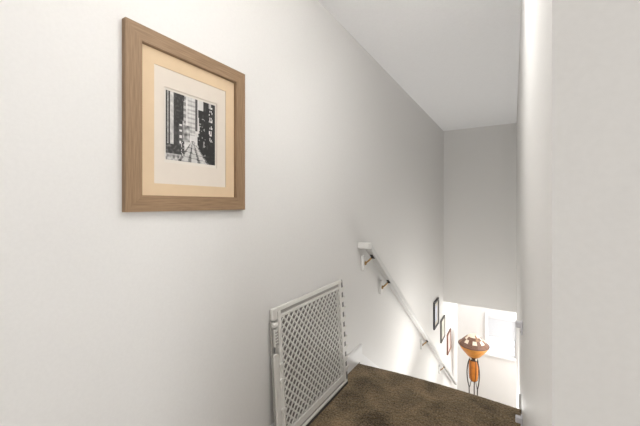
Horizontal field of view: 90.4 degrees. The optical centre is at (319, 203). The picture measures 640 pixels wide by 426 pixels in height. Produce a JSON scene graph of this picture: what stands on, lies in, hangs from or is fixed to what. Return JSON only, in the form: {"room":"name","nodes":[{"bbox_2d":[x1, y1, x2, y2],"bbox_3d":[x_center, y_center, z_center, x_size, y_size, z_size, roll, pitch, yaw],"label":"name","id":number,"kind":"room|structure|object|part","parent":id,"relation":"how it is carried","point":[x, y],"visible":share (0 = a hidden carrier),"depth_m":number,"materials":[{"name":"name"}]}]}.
{"room":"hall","nodes":[
{"label":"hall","id":0,"kind":"room"},
{"bbox_2d":[0,0,456,425],"bbox_3d":[0.187,1.434,2.374,0.120,5.540,10.490,0,0,31],"label":"wall","id":1,"kind":"structure","parent":0,"point":[110,316],"depth_m":1.22,"materials":[{"name":"paint"}]},
{"bbox_2d":[122,17,244,211],"bbox_3d":[-0.462,-0.268,1.170,0.020,0.586,0.497,0,0,31],"label":"framed photograph","id":2,"kind":"object","parent":1,"relation":"attached to","point":[183,108],"visible":1,"depth_m":1.11,"materials":[{"name":"brown wood"}]},
{"bbox_2d":[166,90,214,165],"bbox_3d":[-0.471,-0.271,1.171,0.001,0.237,0.209,0,0,31],"label":"photograph","id":3,"kind":"object","parent":2,"relation":"attached to","point":[190,118],"depth_m":1.16},
{"bbox_2d":[270,343,361,425],"bbox_3d":[-1.049,1.143,0.214,0.013,0.122,5.275,0,0,31],"label":"baseboard","id":4,"kind":"structure","parent":1,"relation":"attached to","point":[355,356],"depth_m":2.34,"materials":[{"name":"white paint"}]},
{"bbox_2d":[359,354,380,368],"bbox_3d":[1.302,2.617,4.078,0.012,2.973,3.850,0,0,31],"label":"trim","id":5,"kind":"structure","parent":1,"relation":"attached to","point":[365,361],"depth_m":2.54,"materials":[{"name":"white paint"}]},
{"bbox_2d":[358,242,456,384],"bbox_3d":[1.441,1.863,4.221,0.100,3.144,4.290,0,0,31],"label":"handrail","id":6,"kind":"object","parent":1,"relation":"attached to","point":[368,246],"visible":1,"depth_m":2.93,"materials":[{"name":"grey paint"}]},
{"bbox_2d":[433,297,438,329],"bbox_3d":[1.764,1.659,4.826,0.024,0.400,0.320,0,0,31],"label":"picture","id":7,"kind":"object","parent":1,"relation":"attached to","point":[436,302],"visible":1,"depth_m":4.79,"materials":[{"name":"white paper"}]},
{"bbox_2d":[435,305,436,321],"bbox_3d":[1.762,1.659,4.828,0.002,0.354,0.274,0,0,31],"label":"print","id":8,"kind":"object","parent":7,"relation":"attached to","point":[435,305],"depth_m":4.81},
{"bbox_2d":[440,315,444,342],"bbox_3d":[2.037,2.069,5.275,0.024,0.360,0.330,0,0,31],"label":"picture","id":9,"kind":"object","parent":1,"relation":"attached to","point":[442,321],"visible":1,"depth_m":5.26,"materials":[{"name":"paper"}]},
{"bbox_2d":[447,328,450,354],"bbox_3d":[2.344,2.499,5.779,0.024,0.360,0.350,0,0,31],"label":"picture","id":10,"kind":"object","parent":1,"relation":"attached to","point":[449,331],"visible":1,"depth_m":5.76},
{"bbox_2d":[309,363,520,425],"bbox_3d":[0.441,1.298,-0.704,3.514,0.198,5.255,0,0,31],"label":"floor","id":11,"kind":"structure","parent":0,"point":[372,396],"depth_m":1.90,"materials":[{"name":"brown carpet"}]},
{"bbox_2d":[269,279,348,425],"bbox_3d":[-0.024,0.856,1.851,0.070,0.696,0.768,0,0,31],"label":"baby gate","id":12,"kind":"object","parent":11,"relation":"on","point":[332,386],"visible":1,"depth_m":1.78,"materials":[{"name":"grey plastic"}]},
{"bbox_3d":[-0.043,0.535,1.858,0.018,0.046,0.700,-4,-2,31],"label":"rail","id":13,"kind":"part","parent":12,"relation":"part of","materials":[{"name":"grey plastic"}]},
{"bbox_3d":[-0.008,1.156,1.837,0.023,0.063,0.700,-4,-2,31],"label":"rail","id":14,"kind":"part","parent":12,"relation":"part of","materials":[{"name":"grey plastic"}]},
{"bbox_2d":[318,0,520,130],"bbox_3d":[1.337,-1.276,0.767,3.514,0.080,8.700,0,0,31],"label":"ceiling","id":15,"kind":"structure","parent":0,"point":[458,60],"depth_m":2.53,"materials":[{"name":"paint"}]},
{"bbox_2d":[444,123,516,312],"bbox_3d":[2.629,0.185,5.143,1.174,2.942,0.120,0,0,31],"label":"wall","id":16,"kind":"structure","parent":0,"point":[480,163],"depth_m":5.10,"materials":[{"name":"paint"}]},
{"bbox_2d":[457,304,516,407],"bbox_3d":[4.392,2.840,5.885,3.414,2.528,0.120,0,0,31],"label":"wall","id":17,"kind":"structure","parent":0,"point":[498,376],"depth_m":6.46,"materials":[{"name":"paint"}]},
{"bbox_2d":[484,313,516,361],"bbox_3d":[3.615,2.624,6.327,0.640,0.840,0.168,0,0,31],"label":"window","id":18,"kind":"structure","parent":17,"relation":"in","point":[501,355],"depth_m":6.33,"materials":[{"name":"paint"}]},
{"bbox_3d":[3.615,3.029,6.326,0.640,0.029,0.167,0,0,31],"label":"sill","id":19,"kind":"part","parent":18,"relation":"part of","materials":[{"name":"paint"}]},
{"bbox_2d":[488,316,515,340],"bbox_3d":[3.609,2.464,6.315,0.478,0.401,0.040,0,0,31],"label":"window blind","id":20,"kind":"object","parent":18,"relation":"attached to","point":[502,328],"visible":0.88,"depth_m":6.31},
{"bbox_3d":[3.609,2.656,6.315,0.478,0.018,0.028,0,0,31],"label":"rail","id":21,"kind":"part","parent":20,"relation":"part of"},
{"bbox_3d":[3.629,2.640,6.349,0.486,0.758,0.030,0,0,31],"label":"sash","id":22,"kind":"part","parent":18,"relation":"part of","materials":[{"name":"paint"}]},
{"bbox_2d":[517,0,639,425],"bbox_3d":[2.690,1.459,1.978,2.460,5.490,5.223,0,0,31],"label":"wall","id":23,"kind":"structure","parent":0,"point":[578,100],"depth_m":0.37,"materials":[{"name":"paint"}]},
{"bbox_2d":[515,320,522,334],"bbox_3d":[1.008,0.624,1.611,0.032,0.064,0.040,0,0,31],"label":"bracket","id":24,"kind":"object","parent":23,"relation":"attached to","point":[518,324],"visible":1,"depth_m":1.60,"materials":[{"name":"plastic"}]},
{"bbox_2d":[515,321,520,327],"bbox_3d":[1.005,0.611,1.613,0.024,0.028,0.028,0,0,31],"label":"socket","id":25,"kind":"object","parent":24,"relation":"attached to","point":[517,323],"depth_m":1.60,"materials":[{"name":"white plastic"}]},
{"bbox_2d":[515,414,522,425],"bbox_3d":[1.008,1.104,1.611,0.032,0.064,0.040,0,0,31],"label":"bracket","id":26,"kind":"object","parent":23,"relation":"attached to","point":[518,419],"visible":1,"depth_m":1.60,"materials":[{"name":"plastic"}]},
{"bbox_2d":[515,415,520,423],"bbox_3d":[1.005,1.091,1.613,0.024,0.028,0.028,0,0,31],"label":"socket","id":27,"kind":"object","parent":26,"relation":"attached to","point":[517,418],"depth_m":1.60,"materials":[{"name":"white plastic"}]},
{"bbox_2d":[518,394,520,408],"bbox_3d":[2.191,2.617,3.536,0.013,2.973,3.850,0,0,31],"label":"trim","id":28,"kind":"structure","parent":23,"relation":"attached to","point":[519,398],"depth_m":1.89,"materials":[{"name":"white paint"}]},
{"bbox_3d":[3.086,4.154,3.738,3.414,0.100,5.145,0,0,31],"label":"floor","id":29,"kind":"structure","parent":0,"visible":0},
{"bbox_2d":[458,333,489,395],"bbox_3d":[2.884,3.276,5.971,0.538,1.655,0.538,0,0,31],"label":"floor lamp","id":30,"kind":"object","parent":29,"relation":"on","point":[473,345],"visible":0.91,"depth_m":5.89,"materials":[{"name":"metal"}]},
{"bbox_3d":[2.751,3.499,5.982,0.144,1.209,0.031,0,0,0],"label":"leg","id":31,"kind":"part","parent":30,"relation":"part of","materials":[{"name":"metal"}]},
{"bbox_3d":[2.947,3.499,5.853,0.031,1.209,0.144,0,0,-24],"label":"leg","id":32,"kind":"part","parent":30,"relation":"part of","materials":[{"name":"metal"}]}
]}

